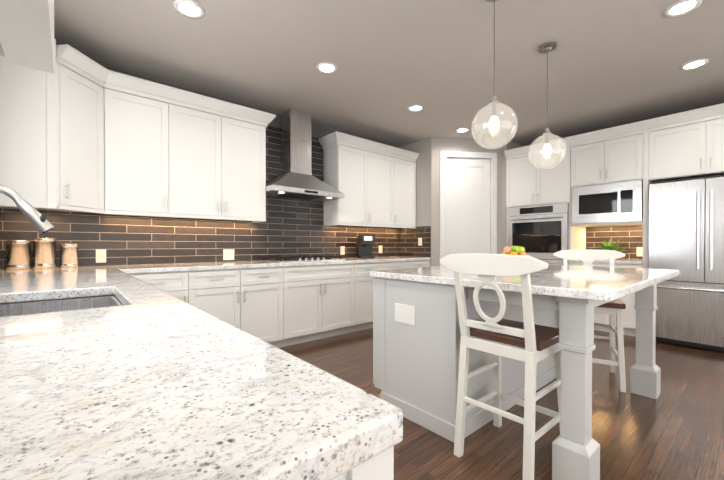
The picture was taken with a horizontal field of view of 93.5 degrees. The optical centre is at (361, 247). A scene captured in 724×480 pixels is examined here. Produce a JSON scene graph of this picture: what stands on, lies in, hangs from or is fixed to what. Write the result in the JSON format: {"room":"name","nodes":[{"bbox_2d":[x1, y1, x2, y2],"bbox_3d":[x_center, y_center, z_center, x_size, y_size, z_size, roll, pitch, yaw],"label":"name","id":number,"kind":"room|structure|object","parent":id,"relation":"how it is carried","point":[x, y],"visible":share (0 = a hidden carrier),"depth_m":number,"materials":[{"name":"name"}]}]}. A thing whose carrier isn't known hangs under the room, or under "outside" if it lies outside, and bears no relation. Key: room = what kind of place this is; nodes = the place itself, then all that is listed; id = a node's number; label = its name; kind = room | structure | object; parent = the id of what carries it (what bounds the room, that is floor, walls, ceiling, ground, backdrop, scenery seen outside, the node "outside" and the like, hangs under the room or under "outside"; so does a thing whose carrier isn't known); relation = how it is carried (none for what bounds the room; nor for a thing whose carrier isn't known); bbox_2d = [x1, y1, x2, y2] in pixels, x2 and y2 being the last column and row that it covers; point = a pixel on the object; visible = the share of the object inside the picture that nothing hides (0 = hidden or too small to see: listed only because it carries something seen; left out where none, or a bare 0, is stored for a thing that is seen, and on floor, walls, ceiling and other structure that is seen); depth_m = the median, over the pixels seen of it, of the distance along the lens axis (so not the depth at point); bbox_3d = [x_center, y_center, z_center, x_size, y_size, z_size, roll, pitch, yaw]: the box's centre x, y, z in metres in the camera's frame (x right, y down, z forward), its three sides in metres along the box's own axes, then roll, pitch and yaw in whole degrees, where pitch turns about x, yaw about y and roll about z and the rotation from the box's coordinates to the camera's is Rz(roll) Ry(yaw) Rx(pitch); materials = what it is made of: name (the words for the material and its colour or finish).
{"room":"kitchen","nodes":[
{"label":"kitchen","id":0,"kind":"room"},
{"bbox_2d":[80,66,399,266],"bbox_3d":[-0.567,-0.290,4.715,6.380,2.740,0.100,0,0,-41],"label":"wall","id":1,"kind":"structure","parent":0,"point":[318,131],"depth_m":4.19,"materials":[{"name":"paint"}]},
{"bbox_2d":[0,39,108,213],"bbox_3d":[-2.371,-0.864,2.627,0.723,1.175,0.687,0,0,-41],"label":"upper cabinet","id":2,"kind":"object","parent":1,"relation":"attached to","point":[51,141],"visible":0.75,"depth_m":2.44,"materials":[{"name":"white paint"}]},
{"bbox_2d":[104,82,179,216],"bbox_3d":[-2.050,-0.838,3.133,0.532,1.056,0.339,0,0,-41],"label":"upper cabinet","id":3,"kind":"object","parent":1,"relation":"attached to","point":[169,151],"depth_m":3.00,"materials":[{"name":"white paint"}]},
{"bbox_2d":[0,126,399,268],"bbox_3d":[-1.118,-0.657,4.166,4.628,1.640,0.010,0,0,-41],"label":"wall tile","id":4,"kind":"structure","parent":1,"relation":"attached to","point":[288,227],"depth_m":3.71,"materials":[{"name":"tile"}]},
{"bbox_2d":[96,249,105,262],"bbox_3d":[-2.366,0.080,3.088,0.075,0.120,0.007,0,0,-41],"label":"electrical outlet","id":5,"kind":"object","parent":4,"relation":"attached to","point":[100,255],"visible":1,"depth_m":3.08,"materials":[{"name":"white plastic"}]},
{"bbox_2d":[223,249,233,259],"bbox_3d":[-1.499,0.085,3.833,0.120,0.120,0.007,0,0,-41],"label":"electrical outlet","id":6,"kind":"object","parent":4,"relation":"attached to","point":[228,254],"visible":1,"depth_m":3.83,"materials":[{"name":"white plastic"}]},
{"bbox_2d":[340,246,344,254],"bbox_3d":[-0.278,0.049,4.881,0.075,0.120,0.007,0,0,-41],"label":"electrical outlet","id":7,"kind":"object","parent":4,"relation":"attached to","point":[342,250],"visible":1,"depth_m":4.88,"materials":[{"name":"white plastic"}]},
{"bbox_2d":[176,98,267,221],"bbox_3d":[-1.553,-0.840,3.560,1.007,1.056,0.339,0,0,-41],"label":"upper cabinet","id":8,"kind":"object","parent":1,"relation":"attached to","point":[221,155],"depth_m":3.44,"materials":[{"name":"white paint"}]},
{"bbox_2d":[266,108,344,201],"bbox_3d":[-0.750,-1.134,4.148,0.980,1.041,0.490,0,0,-41],"label":"range hood","id":9,"kind":"object","parent":1,"relation":"attached to","point":[295,179],"visible":0.98,"depth_m":4.11,"materials":[{"name":"silver metal"}]},
{"bbox_2d":[322,139,397,226],"bbox_3d":[-0.007,-0.849,4.887,1.077,1.056,0.339,0,0,-41],"label":"upper cabinet","id":10,"kind":"object","parent":1,"relation":"attached to","point":[374,182],"depth_m":4.67,"materials":[{"name":"white paint"}]},
{"bbox_2d":[398,155,416,226],"bbox_3d":[0.531,-0.852,5.350,0.570,1.056,0.339,0,0,-41],"label":"upper cabinet","id":11,"kind":"object","parent":1,"relation":"attached to","point":[406,166],"depth_m":5.27,"materials":[{"name":"white paint"}]},
{"bbox_2d":[54,0,723,146],"bbox_3d":[1.796,-1.667,1.956,6.380,0.050,7.350,0,0,-41],"label":"ceiling","id":12,"kind":"structure","parent":0,"point":[613,63],"depth_m":2.95,"materials":[{"name":"grey paint"}]},
{"bbox_2d":[173,0,204,18],"bbox_3d":[-1.192,-1.641,2.350,0.196,0.008,0.196,0,0,-41],"label":"recessed light","id":13,"kind":"object","parent":12,"relation":"in","point":[190,9],"visible":1,"depth_m":2.35,"materials":[{"name":"white paint"}]},
{"bbox_2d":[316,62,336,73],"bbox_3d":[-0.324,-1.646,3.135,0.196,0.008,0.196,0,0,-41],"label":"recessed light","id":14,"kind":"object","parent":12,"relation":"in","point":[327,68],"visible":1,"depth_m":3.13,"materials":[{"name":"white paint"}]},
{"bbox_2d":[408,105,423,111],"bbox_3d":[0.639,-1.652,4.055,0.196,0.008,0.196,0,0,-41],"label":"recessed light","id":15,"kind":"object","parent":12,"relation":"in","point":[414,108],"visible":1,"depth_m":4.06,"materials":[{"name":"white paint"}]},
{"bbox_2d":[455,128,468,132],"bbox_3d":[1.421,-1.657,4.832,0.196,0.008,0.196,0,0,-41],"label":"recessed light","id":16,"kind":"object","parent":12,"relation":"in","point":[460,130],"visible":1,"depth_m":4.84,"materials":[{"name":"white paint"}]},
{"bbox_2d":[471,0,517,148],"bbox_3d":[0.853,-1.141,2.198,0.280,1.004,0.280,0,0,-41],"label":"pendant light","id":17,"kind":"object","parent":12,"relation":"hanging from","point":[494,122],"visible":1,"depth_m":2.19,"materials":[{"name":"clear glass"}]},
{"bbox_2d":[528,42,566,168],"bbox_3d":[1.522,-1.145,2.800,0.280,1.004,0.280,0,0,-41],"label":"pendant light","id":18,"kind":"object","parent":12,"relation":"hanging from","point":[547,47],"visible":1,"depth_m":2.79,"materials":[{"name":"clear glass"}]},
{"bbox_2d":[664,0,702,17],"bbox_3d":[2.196,-1.641,2.334,0.196,0.008,0.196,0,0,-41],"label":"recessed light","id":19,"kind":"object","parent":12,"relation":"in","point":[680,8],"visible":1,"depth_m":2.33,"materials":[{"name":"white paint"}]},
{"bbox_2d":[679,59,708,70],"bbox_3d":[2.997,-1.645,3.075,0.196,0.008,0.196,0,0,-41],"label":"recessed light","id":20,"kind":"object","parent":12,"relation":"in","point":[694,64],"visible":1,"depth_m":3.07,"materials":[{"name":"white paint"}]},
{"bbox_2d":[400,138,522,266],"bbox_3d":[1.665,-0.297,5.670,1.550,2.740,1.360,0,0,-41],"label":"wall","id":21,"kind":"structure","parent":0,"point":[427,162],"depth_m":5.26,"materials":[{"name":"grey paint"}]},
{"bbox_2d":[400,226,430,256],"bbox_3d":[0.842,-0.085,5.432,0.010,0.480,0.629,0,0,-41],"label":"wall tile","id":22,"kind":"structure","parent":21,"relation":"attached to","point":[409,246],"depth_m":5.42,"materials":[{"name":"brown tile"}]},
{"bbox_2d":[418,238,421,245],"bbox_3d":[0.911,-0.085,5.340,0.006,0.120,0.075,0,0,-41],"label":"electrical outlet","id":23,"kind":"object","parent":22,"relation":"attached to","point":[419,241],"visible":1,"depth_m":5.34,"materials":[{"name":"white plastic"}]},
{"bbox_2d":[446,158,490,255],"bbox_3d":[1.638,-0.155,5.281,0.628,2.437,0.460,0,0,-41],"label":"pantry door","id":24,"kind":"structure","parent":21,"relation":"in","point":[468,206],"depth_m":5.28,"materials":[{"name":"white wood"}]},
{"bbox_2d":[440,151,496,265],"bbox_3d":[1.635,-0.193,5.292,0.906,2.538,0.118,0,0,-6],"label":"door frame","id":25,"kind":"structure","parent":21,"relation":"attached to","point":[444,155],"depth_m":5.23,"materials":[{"name":"white wood"}]},
{"bbox_2d":[505,143,575,210],"bbox_3d":[2.764,-0.990,5.083,0.638,0.774,0.946,0,0,-41],"label":"upper cabinet","id":26,"kind":"object","parent":21,"relation":"attached to","point":[527,184],"depth_m":4.86,"materials":[{"name":"white paint"}]},
{"bbox_2d":[508,203,568,263],"bbox_3d":[2.698,-0.187,5.069,0.667,0.822,0.820,0,0,-41],"label":"wall oven","id":27,"kind":"object","parent":26,"relation":"in","point":[539,232],"visible":0.73,"depth_m":4.84,"materials":[{"name":"grey metal"}]},
{"bbox_2d":[571,180,642,223],"bbox_3d":[3.195,-0.553,4.407,0.433,0.482,0.736,0,0,-41],"label":"microwave","id":28,"kind":"object","parent":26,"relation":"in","point":[613,202],"visible":0.96,"depth_m":4.24,"materials":[{"name":"grey metal"}]},
{"bbox_2d":[279,328,723,479],"bbox_3d":[1.796,1.123,1.975,6.380,0.050,7.350,0,0,-41],"label":"floor","id":29,"kind":"structure","parent":0,"point":[674,430],"depth_m":2.07,"materials":[{"name":"brown wood"}]},
{"bbox_2d":[4,295,109,303],"bbox_3d":[-1.570,0.659,1.731,0.738,0.880,0.724,0,0,-41],"label":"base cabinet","id":30,"kind":"object","parent":29,"relation":"on","point":[107,295],"depth_m":1.51,"materials":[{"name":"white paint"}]},
{"bbox_2d":[0,268,402,479],"bbox_3d":[-1.196,0.202,1.284,0.746,0.040,2.970,0,0,-41],"label":"countertop","id":31,"kind":"structure","parent":30,"relation":"on","point":[146,381],"depth_m":0.42,"materials":[{"name":"stone"}]},
{"bbox_2d":[0,185,53,233],"bbox_3d":[-1.211,-0.016,1.139,0.269,0.395,0.095,0,0,-41],"label":"faucet","id":32,"kind":"object","parent":31,"relation":"on","point":[40,223],"visible":1,"depth_m":1.19,"materials":[{"name":"silver metal"}]},
{"bbox_2d":[0,295,122,316],"bbox_3d":[-1.096,0.310,1.192,0.438,0.172,0.638,0,0,-41],"label":"sink","id":33,"kind":"object","parent":31,"relation":"in","point":[25,308],"visible":0.12,"depth_m":1.42,"materials":[{"name":"silver metal"}]},
{"bbox_2d":[129,271,196,307],"bbox_3d":[-1.895,0.650,3.092,0.552,0.880,0.618,0,0,-41],"label":"base cabinet","id":34,"kind":"object","parent":29,"relation":"on","point":[182,285],"depth_m":2.94,"materials":[{"name":"white paint"}]},
{"bbox_2d":[197,267,288,347],"bbox_3d":[-1.380,0.647,3.534,1.034,0.880,0.618,0,0,-41],"label":"base cabinet","id":35,"kind":"object","parent":29,"relation":"on","point":[278,307],"depth_m":3.38,"materials":[{"name":"white paint"}]},
{"bbox_2d":[0,256,429,272],"bbox_3d":[-0.911,0.185,3.923,4.616,0.040,0.634,0,0,-41],"label":"countertop","id":36,"kind":"structure","parent":35,"relation":"on","point":[148,268],"depth_m":3.35,"materials":[{"name":"stone"}]},
{"bbox_2d":[6,240,30,269],"bbox_3d":[-2.686,0.059,2.666,0.140,0.225,0.140,0,0,-41],"label":"canister","id":37,"kind":"object","parent":36,"relation":"on","point":[18,254],"visible":0.98,"depth_m":2.62,"materials":[{"name":"gold metal"}]},
{"bbox_2d":[33,238,55,268],"bbox_3d":[-2.579,0.049,2.771,0.140,0.245,0.140,0,0,-41],"label":"canister","id":38,"kind":"object","parent":36,"relation":"on","point":[44,253],"visible":1,"depth_m":2.72,"materials":[{"name":"gold metal"}]},
{"bbox_2d":[60,244,77,267],"bbox_3d":[-2.465,0.071,2.869,0.117,0.200,0.117,0,0,-41],"label":"canister","id":39,"kind":"object","parent":36,"relation":"on","point":[68,255],"visible":1,"depth_m":2.83,"materials":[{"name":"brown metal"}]},
{"bbox_2d":[260,256,344,262],"bbox_3d":[-0.707,0.140,4.130,0.900,0.045,0.490,0,0,-41],"label":"cooktop","id":40,"kind":"object","parent":36,"relation":"in","point":[300,259],"visible":1,"depth_m":3.96,"materials":[{"name":"silver metal"}]},
{"bbox_2d":[357,235,374,257],"bbox_3d":[0.051,-0.010,4.903,0.200,0.335,0.262,0,0,-16],"label":"coffee maker","id":41,"kind":"object","parent":36,"relation":"on","point":[364,245],"visible":1,"depth_m":4.84,"materials":[{"name":"black plastic"}]},
{"bbox_2d":[289,263,360,345],"bbox_3d":[-0.663,0.643,4.150,1.084,0.880,0.618,0,0,-41],"label":"base cabinet","id":42,"kind":"object","parent":29,"relation":"on","point":[325,300],"depth_m":3.94,"materials":[{"name":"white paint"}]},
{"bbox_2d":[333,446,393,479],"bbox_3d":[-0.399,0.668,0.369,0.738,0.880,0.520,0,0,-41],"label":"base cabinet","id":43,"kind":"object","parent":29,"relation":"on","point":[380,466],"depth_m":0.38,"materials":[{"name":"white paint"}]},
{"bbox_2d":[357,262,384,329],"bbox_3d":[-0.128,0.640,4.609,0.554,0.880,0.618,0,0,-41],"label":"base cabinet","id":44,"kind":"object","parent":29,"relation":"on","point":[366,281],"depth_m":4.38,"materials":[{"name":"white paint"}]},
{"bbox_2d":[385,261,412,269],"bbox_3d":[0.240,0.638,4.925,0.644,0.880,0.618,0,0,-41],"label":"base cabinet","id":45,"kind":"object","parent":29,"relation":"on","point":[400,264],"depth_m":4.76,"materials":[{"name":"white paint"}]},
{"bbox_2d":[413,260,429,267],"bbox_3d":[0.618,0.636,5.250,0.580,0.880,0.618,0,0,-41],"label":"base cabinet","id":46,"kind":"object","parent":29,"relation":"on","point":[422,263],"depth_m":5.07,"materials":[{"name":"white paint"}]},
{"bbox_2d":[440,254,560,479],"bbox_3d":[0.769,0.564,1.782,0.531,1.069,0.540,0,0,-41],"label":"stool","id":47,"kind":"object","parent":29,"relation":"on","point":[529,342],"visible":0.92,"depth_m":1.66,"materials":[{"name":"white wood"}]},
{"bbox_2d":[373,277,660,479],"bbox_3d":[1.148,0.652,2.486,1.715,0.884,1.326,0,0,-41],"label":"kitchen island","id":48,"kind":"object","parent":29,"relation":"on","point":[415,372],"visible":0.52,"depth_m":2.06,"materials":[{"name":"grey paint"}]},
{"bbox_2d":[395,303,414,325],"bbox_3d":[0.275,0.431,2.199,0.008,0.120,0.170,0,0,-41],"label":"outlet","id":49,"kind":"object","parent":48,"relation":"attached to","point":[404,313],"visible":1,"depth_m":2.19,"materials":[{"name":"white plastic"}]},
{"bbox_2d":[370,265,678,300],"bbox_3d":[1.200,0.189,2.478,1.830,0.040,1.440,0,0,-41],"label":"island countertop","id":50,"kind":"structure","parent":48,"relation":"on","point":[595,283],"depth_m":1.88,"materials":[{"name":"stone"}]},
{"bbox_2d":[502,246,530,255],"bbox_3d":[1.467,0.074,3.287,0.300,0.177,0.300,0,0,-41],"label":"fruit bowl","id":51,"kind":"object","parent":50,"relation":"on","point":[515,250],"visible":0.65,"depth_m":3.24,"materials":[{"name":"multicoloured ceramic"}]},
{"bbox_2d":[554,249,625,392],"bbox_3d":[1.913,0.557,2.900,0.628,1.069,0.617,0,0,-41],"label":"stool","id":52,"kind":"object","parent":29,"relation":"on","point":[588,257],"visible":0.6,"depth_m":2.92,"materials":[{"name":"white wood"}]},
{"bbox_2d":[568,260,648,336],"bbox_3d":[3.282,0.641,4.491,0.638,0.880,0.757,0,0,-41],"label":"base cabinet","id":53,"kind":"object","parent":29,"relation":"on","point":[601,321],"depth_m":4.14,"materials":[{"name":"white paint"}]},
{"bbox_2d":[570,259,642,264],"bbox_3d":[3.274,0.181,4.480,0.636,0.040,0.754,0,0,-41],"label":"countertop","id":54,"kind":"structure","parent":53,"relation":"on","point":[628,261],"depth_m":4.16,"materials":[{"name":"stone"}]},
{"bbox_2d":[599,239,625,251],"bbox_3d":[3.317,0.028,4.496,0.360,0.265,0.348,0,0,-41],"label":"plant","id":55,"kind":"object","parent":54,"relation":"on","point":[610,246],"visible":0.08,"depth_m":4.48,"materials":[{"name":"green plant"}]},
{"bbox_2d":[649,175,723,351],"bbox_3d":[3.805,0.176,3.750,0.769,1.820,0.904,0,0,-41],"label":"fridge","id":56,"kind":"object","parent":29,"relation":"on","point":[686,228],"visible":0.85,"depth_m":3.63,"materials":[{"name":"grey metal"}]},
{"bbox_2d":[576,127,650,186],"bbox_3d":[3.283,-1.086,4.480,0.638,0.575,0.760,0,0,-41],"label":"upper cabinet","id":57,"kind":"object","parent":0,"relation":"attached to","point":[623,157],"depth_m":4.21,"materials":[{"name":"white paint"}]},
{"bbox_2d":[648,111,723,182],"bbox_3d":[3.869,-1.072,3.797,0.638,0.594,0.940,0,0,-41],"label":"upper cabinet","id":58,"kind":"object","parent":0,"relation":"attached to","point":[684,145],"depth_m":3.71,"materials":[{"name":"white paint"}]},
{"bbox_3d":[4.210,-0.286,3.974,0.100,2.740,7.250,0,0,-41],"label":"wall","id":59,"kind":"structure","parent":0,"visible":0},
{"bbox_2d":[586,225,642,258],"bbox_3d":[3.536,-0.080,4.675,0.010,0.480,0.810,0,0,-41],"label":"wall tile","id":60,"kind":"structure","parent":59,"relation":"attached to","point":[630,238],"depth_m":4.66,"materials":[{"name":"brown tile"}]},
{"bbox_2d":[637,247,642,255],"bbox_3d":[3.676,0.061,4.500,0.006,0.120,0.075,0,0,-41],"label":"electrical outlet","id":61,"kind":"object","parent":60,"relation":"attached to","point":[639,251],"visible":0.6,"depth_m":4.50,"materials":[{"name":"white plastic"}]},
{"bbox_3d":[-0.554,-0.259,-0.118,0.100,2.740,7.250,0,0,-41],"label":"wall","id":62,"kind":"structure","parent":0,"visible":0},
{"bbox_2d":[0,0,53,67],"bbox_3d":[-0.372,-0.818,0.076,0.428,1.056,0.788,0,0,-41],"label":"upper cabinet","id":63,"kind":"object","parent":62,"relation":"attached to","point":[26,33],"depth_m":0.42,"materials":[{"name":"white paint"}]}
]}

